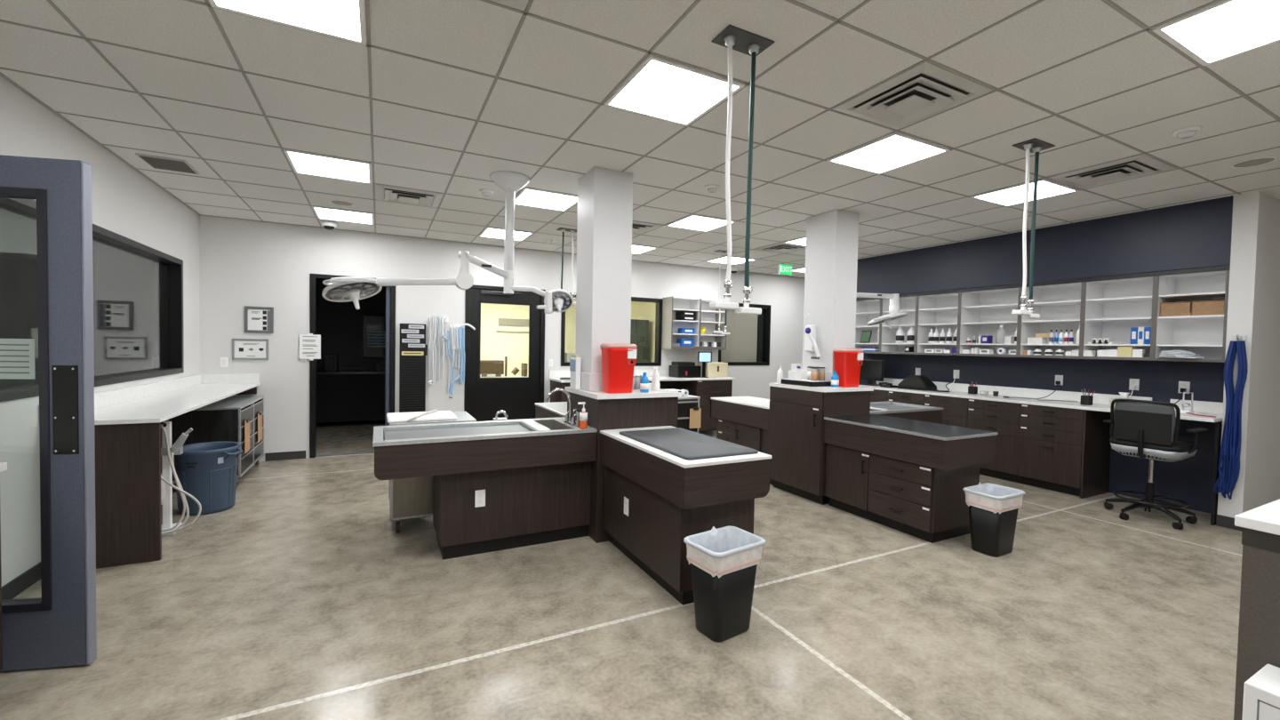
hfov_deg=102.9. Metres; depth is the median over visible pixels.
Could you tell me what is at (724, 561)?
waste bin
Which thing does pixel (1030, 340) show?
box
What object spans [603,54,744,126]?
recessed light
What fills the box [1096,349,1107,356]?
box
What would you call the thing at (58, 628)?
door
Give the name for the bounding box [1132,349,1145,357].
box
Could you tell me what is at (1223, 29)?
recessed light
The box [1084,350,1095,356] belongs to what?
box
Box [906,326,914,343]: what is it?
jug
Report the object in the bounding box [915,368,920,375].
outlet plate
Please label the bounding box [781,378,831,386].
tray
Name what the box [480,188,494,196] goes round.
smoke detector
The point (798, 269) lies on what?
diffuser
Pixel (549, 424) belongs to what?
sink basin
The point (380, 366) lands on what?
storage box
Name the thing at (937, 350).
box
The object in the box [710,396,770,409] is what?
countertop
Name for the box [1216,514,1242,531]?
baseboard
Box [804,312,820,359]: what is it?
wall dispenser
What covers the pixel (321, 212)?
recessed light
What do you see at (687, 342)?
glove box
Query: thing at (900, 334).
jug
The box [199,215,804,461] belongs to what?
wall
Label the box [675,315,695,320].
storage box
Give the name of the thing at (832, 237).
pillar
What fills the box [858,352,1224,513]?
wall
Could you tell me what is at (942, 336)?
spray bottle
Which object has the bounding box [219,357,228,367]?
outlet plate
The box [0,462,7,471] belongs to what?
countertop
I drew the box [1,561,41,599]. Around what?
baseboard
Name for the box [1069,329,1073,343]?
bottle
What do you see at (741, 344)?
blind
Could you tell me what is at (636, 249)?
recessed light
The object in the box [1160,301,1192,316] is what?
cardboard box
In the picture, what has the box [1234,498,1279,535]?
countertop
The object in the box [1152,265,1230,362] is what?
upper cabinet
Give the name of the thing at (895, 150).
recessed light
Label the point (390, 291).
door frame
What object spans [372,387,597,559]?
station
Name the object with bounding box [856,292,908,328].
lamp
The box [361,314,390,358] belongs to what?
wall monitor
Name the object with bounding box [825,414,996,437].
countertop
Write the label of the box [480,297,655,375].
wall
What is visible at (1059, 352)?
bottle
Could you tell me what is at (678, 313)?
storage box
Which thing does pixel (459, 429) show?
basin
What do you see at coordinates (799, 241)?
diffuser
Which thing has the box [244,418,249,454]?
clipboard
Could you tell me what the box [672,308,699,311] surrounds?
shelf
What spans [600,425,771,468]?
countertop
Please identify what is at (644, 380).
bottle
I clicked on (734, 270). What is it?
dome camera
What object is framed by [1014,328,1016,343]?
spray bottle
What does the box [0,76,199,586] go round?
wall
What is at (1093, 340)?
box
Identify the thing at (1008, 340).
box
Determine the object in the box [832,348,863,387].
sharps container
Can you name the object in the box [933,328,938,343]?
spray bottle
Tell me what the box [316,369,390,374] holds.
countertop
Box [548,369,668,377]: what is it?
backsplash
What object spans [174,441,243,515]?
bin
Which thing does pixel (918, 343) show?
shelf
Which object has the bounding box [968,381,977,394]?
pen cup
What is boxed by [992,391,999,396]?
tub
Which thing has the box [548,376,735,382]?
countertop
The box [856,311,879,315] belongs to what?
shelf
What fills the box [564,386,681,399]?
countertop
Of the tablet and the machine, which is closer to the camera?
the tablet
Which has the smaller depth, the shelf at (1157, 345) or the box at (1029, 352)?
the shelf at (1157, 345)
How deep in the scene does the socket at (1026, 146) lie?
3.48 m
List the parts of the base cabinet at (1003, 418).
drawer, drawer, drawer, drawer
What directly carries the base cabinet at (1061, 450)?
on the floor
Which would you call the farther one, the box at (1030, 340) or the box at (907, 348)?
the box at (907, 348)
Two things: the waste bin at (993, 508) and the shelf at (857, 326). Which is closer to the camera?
the waste bin at (993, 508)
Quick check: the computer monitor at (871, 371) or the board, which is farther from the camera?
the computer monitor at (871, 371)
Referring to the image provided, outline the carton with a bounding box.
[1241,664,1279,719]
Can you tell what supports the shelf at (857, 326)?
attached to the upper cabinet at (868, 309)
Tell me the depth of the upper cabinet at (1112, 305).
5.50 m
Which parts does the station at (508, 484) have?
gooseneck spout, lever handle, lever handle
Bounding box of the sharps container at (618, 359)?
[600,343,637,393]
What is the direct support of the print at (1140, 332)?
attached to the binder at (1140, 330)
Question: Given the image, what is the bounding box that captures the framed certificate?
[232,338,268,359]
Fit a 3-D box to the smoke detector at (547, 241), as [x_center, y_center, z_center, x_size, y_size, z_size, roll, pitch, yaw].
[-1.271,-1.635,7.043,0.132,0.045,0.132,0,2,-27]
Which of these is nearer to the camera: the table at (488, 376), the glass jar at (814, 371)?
the glass jar at (814, 371)
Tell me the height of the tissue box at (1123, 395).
0.159 m
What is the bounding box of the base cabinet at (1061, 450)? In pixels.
[1017,403,1111,498]
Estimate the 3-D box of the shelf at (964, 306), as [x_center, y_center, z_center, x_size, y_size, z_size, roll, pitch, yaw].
[4.544,-0.677,6.469,0.388,0.018,0.672,0,2,-27]
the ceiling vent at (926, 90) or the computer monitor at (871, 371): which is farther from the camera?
the computer monitor at (871, 371)
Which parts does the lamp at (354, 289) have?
lamp dish, sterile handle, arm, arm, second arm, lamp dish, sterile handle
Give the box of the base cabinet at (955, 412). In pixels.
[923,393,967,427]
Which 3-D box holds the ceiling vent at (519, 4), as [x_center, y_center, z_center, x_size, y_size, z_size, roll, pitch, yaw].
[-0.630,-1.480,1.806,0.584,0.038,0.584,0,2,-27]
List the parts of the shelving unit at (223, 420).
drawer, drawer, drawer, drawer, post, drawer, drawer, drawer, drawer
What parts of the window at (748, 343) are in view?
panel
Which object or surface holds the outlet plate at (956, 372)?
attached to the wall at (1189, 480)
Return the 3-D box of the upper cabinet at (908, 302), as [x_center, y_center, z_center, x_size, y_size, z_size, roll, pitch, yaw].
[3.968,-0.520,7.574,0.430,0.869,0.580,0,2,-27]
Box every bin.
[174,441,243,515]
[683,526,765,642]
[962,482,1024,557]
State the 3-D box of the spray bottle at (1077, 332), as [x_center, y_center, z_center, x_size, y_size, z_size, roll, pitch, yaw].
[4.845,-0.277,5.615,0.070,0.200,0.069,0,2,-27]
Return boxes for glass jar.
[633,374,639,389]
[807,366,813,379]
[810,367,817,380]
[817,367,825,381]
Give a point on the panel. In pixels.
(1218, 429)
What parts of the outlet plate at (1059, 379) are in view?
plate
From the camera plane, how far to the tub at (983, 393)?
6.54 m
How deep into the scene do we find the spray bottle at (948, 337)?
6.88 m
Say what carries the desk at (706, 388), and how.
on the floor
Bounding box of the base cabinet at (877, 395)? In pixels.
[870,389,888,402]
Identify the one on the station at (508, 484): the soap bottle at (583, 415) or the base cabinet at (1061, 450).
the soap bottle at (583, 415)
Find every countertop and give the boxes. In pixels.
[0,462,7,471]
[94,383,259,424]
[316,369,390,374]
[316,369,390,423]
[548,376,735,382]
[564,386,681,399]
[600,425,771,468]
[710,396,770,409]
[768,382,873,391]
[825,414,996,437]
[858,377,1223,422]
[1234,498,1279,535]
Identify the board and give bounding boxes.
[386,409,457,423]
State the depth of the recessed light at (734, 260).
8.35 m
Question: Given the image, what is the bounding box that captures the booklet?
[861,348,878,350]
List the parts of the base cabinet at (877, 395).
drawer, drawer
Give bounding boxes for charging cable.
[1003,396,1077,401]
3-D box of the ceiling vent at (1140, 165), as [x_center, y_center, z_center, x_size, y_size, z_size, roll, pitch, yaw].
[3.714,-1.458,4.029,0.584,0.038,0.584,0,2,-27]
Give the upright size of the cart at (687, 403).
1.001 m
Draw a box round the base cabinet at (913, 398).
[888,391,924,405]
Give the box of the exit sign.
[778,263,791,275]
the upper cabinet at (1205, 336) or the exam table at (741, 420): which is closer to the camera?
the upper cabinet at (1205, 336)
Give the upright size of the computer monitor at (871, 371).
0.398 m
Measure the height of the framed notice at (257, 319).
0.320 m
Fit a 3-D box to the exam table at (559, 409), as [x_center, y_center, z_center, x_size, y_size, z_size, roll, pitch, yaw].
[-0.619,0.929,5.240,0.632,0.872,1.174,0,2,-27]
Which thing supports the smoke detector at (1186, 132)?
attached to the ceiling
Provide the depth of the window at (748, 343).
9.81 m
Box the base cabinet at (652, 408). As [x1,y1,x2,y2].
[564,386,681,543]
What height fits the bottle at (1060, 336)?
0.160 m
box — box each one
[324,353,338,371]
[376,362,390,371]
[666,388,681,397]
[675,311,695,316]
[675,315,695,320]
[676,338,693,346]
[678,328,694,334]
[788,370,801,379]
[791,363,801,370]
[904,346,913,351]
[924,349,935,352]
[935,348,946,352]
[952,347,956,352]
[962,349,971,353]
[974,347,981,353]
[979,349,993,353]
[981,335,992,343]
[1004,336,1014,343]
[1008,350,1015,354]
[1026,350,1032,354]
[1027,337,1047,343]
[1035,333,1049,337]
[1065,351,1071,355]
[1072,350,1078,355]
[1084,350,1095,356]
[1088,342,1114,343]
[1091,338,1097,343]
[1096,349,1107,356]
[1097,338,1103,343]
[1104,338,1112,343]
[1106,349,1117,356]
[1108,392,1135,407]
[1117,346,1135,357]
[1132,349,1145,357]
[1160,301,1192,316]
[1192,299,1224,315]
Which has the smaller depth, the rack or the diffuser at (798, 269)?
the rack
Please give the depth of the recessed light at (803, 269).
9.28 m
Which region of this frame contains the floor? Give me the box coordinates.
[0,420,1242,719]
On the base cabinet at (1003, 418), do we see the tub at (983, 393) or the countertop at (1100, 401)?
the countertop at (1100, 401)
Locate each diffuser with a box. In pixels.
[669,216,726,231]
[787,238,806,245]
[792,268,805,271]
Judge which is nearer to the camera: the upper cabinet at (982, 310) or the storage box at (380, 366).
the upper cabinet at (982, 310)
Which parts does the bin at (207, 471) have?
handle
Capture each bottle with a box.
[577,401,587,429]
[640,372,648,391]
[651,367,659,390]
[776,365,783,383]
[831,370,839,387]
[928,328,933,343]
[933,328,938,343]
[939,328,945,343]
[945,328,951,343]
[953,328,957,343]
[966,336,971,343]
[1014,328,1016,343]
[1033,347,1041,354]
[1044,347,1052,355]
[1048,329,1053,343]
[1053,329,1058,343]
[1055,347,1063,355]
[1058,329,1063,343]
[1064,329,1068,343]
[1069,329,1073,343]
[1075,325,1079,343]
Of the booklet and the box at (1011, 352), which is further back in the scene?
the booklet
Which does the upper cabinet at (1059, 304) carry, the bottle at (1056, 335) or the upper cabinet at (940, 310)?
the bottle at (1056, 335)
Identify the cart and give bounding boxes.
[388,411,476,533]
[677,394,700,432]
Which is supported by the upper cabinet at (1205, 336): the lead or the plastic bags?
the plastic bags
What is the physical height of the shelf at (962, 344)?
0.018 m
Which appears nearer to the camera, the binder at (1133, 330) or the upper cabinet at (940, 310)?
the binder at (1133, 330)
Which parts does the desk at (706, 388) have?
modesty panel, drawer, drawer, drawer, drawer, drawer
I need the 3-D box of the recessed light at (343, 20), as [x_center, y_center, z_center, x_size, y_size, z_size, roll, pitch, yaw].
[-1.450,-1.516,2.070,0.586,0.012,0.586,0,2,-27]
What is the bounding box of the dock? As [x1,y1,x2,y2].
[1180,392,1215,417]
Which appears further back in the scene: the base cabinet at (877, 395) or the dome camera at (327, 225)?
the base cabinet at (877, 395)
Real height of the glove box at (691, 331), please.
0.094 m
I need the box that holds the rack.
[399,323,427,412]
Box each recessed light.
[208,0,366,45]
[283,149,372,183]
[312,206,374,224]
[479,226,533,240]
[514,187,577,211]
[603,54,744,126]
[632,244,657,254]
[665,214,735,231]
[706,256,756,264]
[783,236,806,246]
[792,267,805,272]
[826,131,951,174]
[970,178,1079,206]
[1152,0,1279,66]
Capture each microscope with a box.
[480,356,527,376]
[897,375,951,391]
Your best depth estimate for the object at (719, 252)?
7.63 m
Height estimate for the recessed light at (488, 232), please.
0.012 m
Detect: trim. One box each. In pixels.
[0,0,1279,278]
[580,371,602,391]
[801,369,833,381]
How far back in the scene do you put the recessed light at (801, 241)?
6.83 m
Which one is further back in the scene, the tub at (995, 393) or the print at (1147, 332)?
the tub at (995, 393)
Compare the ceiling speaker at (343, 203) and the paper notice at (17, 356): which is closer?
the paper notice at (17, 356)
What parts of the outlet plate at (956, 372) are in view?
plate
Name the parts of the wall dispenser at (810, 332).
cord, handle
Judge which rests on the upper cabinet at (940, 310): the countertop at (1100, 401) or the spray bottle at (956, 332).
the spray bottle at (956, 332)
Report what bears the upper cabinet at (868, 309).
attached to the wall at (1189, 480)
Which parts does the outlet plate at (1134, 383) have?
plate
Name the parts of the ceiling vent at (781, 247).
core plate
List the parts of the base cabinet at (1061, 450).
drawer, drawer, drawer, drawer, panel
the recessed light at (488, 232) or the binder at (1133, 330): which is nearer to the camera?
the binder at (1133, 330)
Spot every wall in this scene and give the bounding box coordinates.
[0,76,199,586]
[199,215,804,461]
[316,279,390,423]
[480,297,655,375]
[856,195,1233,298]
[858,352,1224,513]
[1216,191,1279,518]
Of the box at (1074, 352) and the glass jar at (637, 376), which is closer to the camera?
the glass jar at (637, 376)
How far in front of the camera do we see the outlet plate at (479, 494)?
3.63 m
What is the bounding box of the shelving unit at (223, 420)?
[165,395,263,491]
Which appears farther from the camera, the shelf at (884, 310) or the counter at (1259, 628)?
the shelf at (884, 310)
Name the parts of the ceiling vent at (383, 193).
core plate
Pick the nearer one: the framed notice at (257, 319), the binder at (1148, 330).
the binder at (1148, 330)
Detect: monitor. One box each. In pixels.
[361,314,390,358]
[697,352,711,377]
[859,360,884,385]
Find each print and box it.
[1131,331,1135,338]
[1138,331,1142,338]
[1145,331,1149,338]
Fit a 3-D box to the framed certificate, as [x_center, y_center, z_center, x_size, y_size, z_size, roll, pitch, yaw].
[-4.753,-0.130,6.227,0.360,0.255,0.021,0,2,-27]
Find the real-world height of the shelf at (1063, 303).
0.018 m
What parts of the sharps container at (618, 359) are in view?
lid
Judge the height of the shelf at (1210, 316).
0.018 m
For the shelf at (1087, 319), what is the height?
0.018 m
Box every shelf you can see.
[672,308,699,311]
[672,320,699,322]
[672,333,698,335]
[700,334,724,335]
[701,310,725,313]
[701,320,724,323]
[855,343,879,344]
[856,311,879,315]
[856,325,879,327]
[881,343,914,344]
[882,324,914,327]
[883,309,915,312]
[918,343,956,344]
[919,306,958,311]
[919,322,957,326]
[960,343,1016,345]
[961,303,1017,309]
[961,320,1017,325]
[1021,344,1079,345]
[1022,319,1079,323]
[1024,299,1080,306]
[1084,344,1150,346]
[1085,317,1151,321]
[1086,296,1151,303]
[1156,344,1222,346]
[1158,314,1223,319]
[1159,291,1224,299]
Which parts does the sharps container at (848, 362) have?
lid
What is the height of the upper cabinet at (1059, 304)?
0.869 m
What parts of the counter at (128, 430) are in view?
panel, panel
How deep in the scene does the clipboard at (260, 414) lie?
5.95 m
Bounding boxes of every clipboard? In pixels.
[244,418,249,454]
[257,411,262,442]
[689,403,701,428]
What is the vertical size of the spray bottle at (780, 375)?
0.190 m
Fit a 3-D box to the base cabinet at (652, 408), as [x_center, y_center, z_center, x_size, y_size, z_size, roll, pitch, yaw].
[-0.172,0.825,4.383,0.750,1.145,0.759,0,2,-27]
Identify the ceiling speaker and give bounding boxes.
[329,200,354,206]
[1230,156,1278,167]
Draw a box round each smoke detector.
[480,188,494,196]
[543,239,552,243]
[704,184,719,192]
[1171,125,1201,139]
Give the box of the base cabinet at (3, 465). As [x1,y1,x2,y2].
[0,462,7,671]
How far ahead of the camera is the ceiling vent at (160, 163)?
4.21 m
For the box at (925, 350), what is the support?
in the upper cabinet at (940, 310)
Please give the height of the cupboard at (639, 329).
2.050 m
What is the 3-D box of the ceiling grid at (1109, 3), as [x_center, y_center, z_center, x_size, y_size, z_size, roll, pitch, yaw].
[1.596,-1.478,2.602,12.000,0.010,12.216,0,2,-27]
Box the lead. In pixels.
[1213,334,1247,499]
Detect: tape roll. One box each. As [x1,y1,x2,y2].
[680,389,688,396]
[997,347,1006,353]
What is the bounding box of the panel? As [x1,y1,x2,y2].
[1210,421,1222,525]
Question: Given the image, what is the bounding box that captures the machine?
[696,361,727,377]
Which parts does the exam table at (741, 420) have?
drawer, drawer, door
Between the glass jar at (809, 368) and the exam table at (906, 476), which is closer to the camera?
the exam table at (906, 476)
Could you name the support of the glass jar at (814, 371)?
on the tray
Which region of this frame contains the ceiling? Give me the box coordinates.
[0,0,1279,277]
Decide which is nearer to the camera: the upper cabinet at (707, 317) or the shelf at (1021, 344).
the shelf at (1021, 344)
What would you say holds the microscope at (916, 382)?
on the countertop at (1100, 401)
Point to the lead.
(1228, 470)
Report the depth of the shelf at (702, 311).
9.10 m
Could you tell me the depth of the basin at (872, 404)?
6.19 m
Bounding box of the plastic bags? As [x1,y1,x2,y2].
[1157,350,1204,358]
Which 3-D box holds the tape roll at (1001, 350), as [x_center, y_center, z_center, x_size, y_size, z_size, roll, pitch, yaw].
[4.468,-0.113,6.305,0.042,0.079,0.079,0,2,-27]
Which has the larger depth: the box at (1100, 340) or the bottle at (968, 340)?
the bottle at (968, 340)
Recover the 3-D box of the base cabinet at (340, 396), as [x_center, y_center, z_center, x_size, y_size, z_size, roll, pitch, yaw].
[-5.101,0.632,9.260,2.320,0.870,0.680,0,2,-27]
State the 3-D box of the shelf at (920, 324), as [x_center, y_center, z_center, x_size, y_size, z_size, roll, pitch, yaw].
[4.243,-0.489,7.055,0.388,0.018,0.557,0,2,-27]
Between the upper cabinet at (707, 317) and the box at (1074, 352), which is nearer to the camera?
the box at (1074, 352)
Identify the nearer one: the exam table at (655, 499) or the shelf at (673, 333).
the exam table at (655, 499)
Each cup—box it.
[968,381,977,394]
[1080,388,1095,405]
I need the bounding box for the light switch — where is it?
[548,359,552,366]
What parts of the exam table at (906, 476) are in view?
door, pull handle, drawer, drawer, drawer, edge trim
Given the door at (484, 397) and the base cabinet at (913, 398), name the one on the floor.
the base cabinet at (913, 398)
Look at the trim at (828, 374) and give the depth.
5.31 m
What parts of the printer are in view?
scanner lid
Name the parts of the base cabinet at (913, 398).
drawer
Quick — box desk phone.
[879,382,897,387]
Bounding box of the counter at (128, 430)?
[94,373,259,568]
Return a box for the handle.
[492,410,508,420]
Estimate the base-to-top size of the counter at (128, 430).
1.090 m
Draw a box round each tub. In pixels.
[700,327,705,334]
[979,391,988,395]
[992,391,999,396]
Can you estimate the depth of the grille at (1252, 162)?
3.74 m
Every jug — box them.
[896,326,903,343]
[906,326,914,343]
[995,324,1007,343]
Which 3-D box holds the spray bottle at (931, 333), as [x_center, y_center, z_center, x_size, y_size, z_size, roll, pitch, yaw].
[4.071,-0.334,7.128,0.069,0.200,0.068,0,2,-27]
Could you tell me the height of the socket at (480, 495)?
0.072 m
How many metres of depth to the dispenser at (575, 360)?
4.29 m
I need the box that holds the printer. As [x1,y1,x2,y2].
[668,361,701,377]
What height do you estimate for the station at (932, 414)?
0.884 m
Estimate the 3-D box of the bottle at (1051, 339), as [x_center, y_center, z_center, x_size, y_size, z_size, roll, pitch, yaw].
[4.722,-0.266,5.856,0.041,0.160,0.040,0,2,-27]
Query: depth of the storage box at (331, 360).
8.91 m
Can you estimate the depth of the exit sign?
8.60 m
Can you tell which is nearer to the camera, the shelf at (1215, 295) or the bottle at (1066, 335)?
the shelf at (1215, 295)
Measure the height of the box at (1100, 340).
0.060 m
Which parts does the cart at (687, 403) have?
drawer, drawer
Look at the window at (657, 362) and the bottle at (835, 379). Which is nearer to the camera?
the bottle at (835, 379)
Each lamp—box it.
[321,170,573,313]
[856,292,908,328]
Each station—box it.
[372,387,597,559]
[869,401,943,423]
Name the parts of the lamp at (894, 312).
arm, grip rail, sterile handle, lamp dish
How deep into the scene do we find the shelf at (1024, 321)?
5.93 m
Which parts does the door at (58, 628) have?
push plate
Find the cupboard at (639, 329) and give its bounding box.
[630,319,648,361]
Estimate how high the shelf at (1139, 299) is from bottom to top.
0.018 m
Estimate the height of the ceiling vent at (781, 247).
0.038 m
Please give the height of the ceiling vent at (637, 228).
0.038 m
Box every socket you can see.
[478,493,482,503]
[723,34,735,46]
[747,43,759,54]
[1023,143,1032,149]
[1032,146,1042,152]
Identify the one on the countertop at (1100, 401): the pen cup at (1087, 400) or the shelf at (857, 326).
the pen cup at (1087, 400)
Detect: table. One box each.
[480,375,528,377]
[534,401,567,418]
[600,425,771,605]
[710,396,773,484]
[824,414,997,543]
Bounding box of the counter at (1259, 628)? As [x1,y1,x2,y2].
[1233,498,1279,719]
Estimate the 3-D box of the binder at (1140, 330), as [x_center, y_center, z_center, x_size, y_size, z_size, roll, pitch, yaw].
[5.073,-0.244,5.146,0.101,0.170,0.045,0,2,-27]
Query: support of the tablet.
on the upper cabinet at (868, 309)
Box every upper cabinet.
[661,296,727,350]
[855,297,880,353]
[879,293,917,354]
[915,288,959,355]
[957,283,1020,357]
[1017,278,1083,359]
[1080,272,1156,360]
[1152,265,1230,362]
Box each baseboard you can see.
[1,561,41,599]
[265,450,305,461]
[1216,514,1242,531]
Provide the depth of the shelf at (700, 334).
9.01 m
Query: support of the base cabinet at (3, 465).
on the floor
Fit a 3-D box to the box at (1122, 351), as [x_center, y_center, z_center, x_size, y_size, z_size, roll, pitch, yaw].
[5.007,-0.084,5.252,0.080,0.105,0.114,0,2,-27]
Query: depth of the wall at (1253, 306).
4.53 m
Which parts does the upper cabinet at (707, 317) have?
panel, panel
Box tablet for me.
[859,330,871,343]
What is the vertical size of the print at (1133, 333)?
0.076 m
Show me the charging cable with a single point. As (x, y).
(1004, 396)
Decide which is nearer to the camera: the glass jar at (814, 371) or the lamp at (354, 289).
the lamp at (354, 289)
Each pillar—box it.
[575,166,633,391]
[801,209,858,372]
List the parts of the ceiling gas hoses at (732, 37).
ceiling plate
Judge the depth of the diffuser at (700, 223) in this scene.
5.90 m
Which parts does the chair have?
armrest, arm post, leg, leg, stem, backrest, frame, gas lift rod, seat, leg, leg, arm post, armrest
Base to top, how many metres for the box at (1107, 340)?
0.060 m
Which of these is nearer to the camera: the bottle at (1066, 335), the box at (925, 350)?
the bottle at (1066, 335)
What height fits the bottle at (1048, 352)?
0.085 m
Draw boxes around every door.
[0,154,96,671]
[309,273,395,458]
[464,284,545,421]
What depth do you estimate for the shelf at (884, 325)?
7.55 m
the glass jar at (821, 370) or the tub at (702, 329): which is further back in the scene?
the tub at (702, 329)
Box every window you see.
[0,197,183,402]
[560,292,662,366]
[718,303,771,365]
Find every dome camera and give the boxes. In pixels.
[320,220,336,230]
[731,267,738,273]
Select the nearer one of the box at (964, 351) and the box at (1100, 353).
the box at (1100, 353)
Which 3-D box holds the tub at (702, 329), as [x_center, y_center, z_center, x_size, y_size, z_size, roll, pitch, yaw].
[1.096,-0.513,8.970,0.116,0.121,0.114,0,2,-27]
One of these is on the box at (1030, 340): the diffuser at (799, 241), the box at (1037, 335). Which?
the box at (1037, 335)
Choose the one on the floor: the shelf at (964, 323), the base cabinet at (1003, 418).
the base cabinet at (1003, 418)
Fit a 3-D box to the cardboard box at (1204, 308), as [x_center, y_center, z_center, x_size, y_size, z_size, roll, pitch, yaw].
[5.385,-0.481,4.779,0.302,0.135,0.215,0,2,-27]
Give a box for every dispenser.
[569,355,580,389]
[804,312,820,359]
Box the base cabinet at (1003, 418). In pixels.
[967,398,1021,483]
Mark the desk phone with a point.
(882, 384)
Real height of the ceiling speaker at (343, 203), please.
0.008 m
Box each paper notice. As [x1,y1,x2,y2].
[0,338,35,379]
[299,333,320,360]
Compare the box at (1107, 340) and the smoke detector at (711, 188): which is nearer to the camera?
the smoke detector at (711, 188)
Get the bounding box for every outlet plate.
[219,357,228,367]
[474,489,485,507]
[624,496,628,516]
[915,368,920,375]
[938,369,959,390]
[1037,375,1063,399]
[1128,378,1139,397]
[1174,381,1190,403]
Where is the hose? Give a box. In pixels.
[160,421,201,535]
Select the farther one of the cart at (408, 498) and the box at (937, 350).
the box at (937, 350)
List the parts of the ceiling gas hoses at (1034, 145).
ceiling plate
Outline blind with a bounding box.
[720,309,757,361]
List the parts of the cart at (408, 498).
frame, panel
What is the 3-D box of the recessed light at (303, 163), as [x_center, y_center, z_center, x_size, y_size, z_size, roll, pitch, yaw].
[-2.561,-1.598,4.241,0.586,0.012,0.586,0,2,-27]
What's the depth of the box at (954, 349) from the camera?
6.78 m
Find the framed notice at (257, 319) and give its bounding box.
[244,305,273,333]
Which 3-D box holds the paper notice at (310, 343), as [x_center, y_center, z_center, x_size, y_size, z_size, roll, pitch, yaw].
[-4.199,-0.167,6.495,0.230,0.345,0.004,0,2,-27]
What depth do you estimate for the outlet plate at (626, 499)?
3.57 m
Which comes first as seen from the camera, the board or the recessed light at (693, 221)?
the board
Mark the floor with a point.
(301, 598)
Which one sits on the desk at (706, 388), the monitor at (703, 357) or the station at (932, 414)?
the monitor at (703, 357)
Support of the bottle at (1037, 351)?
in the upper cabinet at (1059, 304)
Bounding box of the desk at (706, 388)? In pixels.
[548,369,735,431]
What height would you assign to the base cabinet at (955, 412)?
0.940 m
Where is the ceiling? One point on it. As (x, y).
(843, 62)
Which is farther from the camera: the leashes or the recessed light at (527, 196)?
the leashes
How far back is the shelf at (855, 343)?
8.16 m
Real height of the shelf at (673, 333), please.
0.018 m
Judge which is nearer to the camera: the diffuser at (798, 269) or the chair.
the chair
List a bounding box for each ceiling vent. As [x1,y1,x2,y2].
[135,152,199,175]
[375,184,443,207]
[489,0,527,10]
[632,221,663,234]
[753,242,805,253]
[832,61,993,129]
[1048,153,1176,189]
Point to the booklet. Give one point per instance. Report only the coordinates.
(861, 348)
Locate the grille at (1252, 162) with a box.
[1232,158,1274,167]
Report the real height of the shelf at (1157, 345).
0.018 m
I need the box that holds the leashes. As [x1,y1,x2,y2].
[427,313,475,398]
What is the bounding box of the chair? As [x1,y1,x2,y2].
[1103,398,1207,529]
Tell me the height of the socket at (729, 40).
0.028 m
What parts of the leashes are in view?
hook rail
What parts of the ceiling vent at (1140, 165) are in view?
core plate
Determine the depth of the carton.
1.59 m
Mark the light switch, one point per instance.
(550, 361)
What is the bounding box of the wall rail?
[496,318,528,332]
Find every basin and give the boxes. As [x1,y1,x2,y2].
[382,421,536,439]
[534,419,572,430]
[870,402,928,407]
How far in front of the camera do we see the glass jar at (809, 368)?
5.35 m
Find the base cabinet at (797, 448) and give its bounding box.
[768,382,873,504]
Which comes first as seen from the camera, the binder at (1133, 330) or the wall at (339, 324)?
the binder at (1133, 330)
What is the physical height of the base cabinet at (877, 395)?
0.940 m
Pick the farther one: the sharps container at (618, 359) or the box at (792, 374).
the box at (792, 374)
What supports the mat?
on the exam table at (655, 499)
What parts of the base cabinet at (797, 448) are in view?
door, panel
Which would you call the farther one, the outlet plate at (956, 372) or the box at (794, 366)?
the outlet plate at (956, 372)
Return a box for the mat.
[619,427,758,460]
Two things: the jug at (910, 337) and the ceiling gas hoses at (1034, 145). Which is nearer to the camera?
the ceiling gas hoses at (1034, 145)
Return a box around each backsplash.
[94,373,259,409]
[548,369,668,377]
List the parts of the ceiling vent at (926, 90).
core plate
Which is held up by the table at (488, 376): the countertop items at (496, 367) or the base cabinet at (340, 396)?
the countertop items at (496, 367)
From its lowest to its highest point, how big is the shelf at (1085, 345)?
0.018 m
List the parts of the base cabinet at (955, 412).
drawer, drawer, drawer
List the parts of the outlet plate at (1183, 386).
plate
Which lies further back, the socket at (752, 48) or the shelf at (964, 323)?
the shelf at (964, 323)
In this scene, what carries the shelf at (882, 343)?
attached to the upper cabinet at (908, 302)

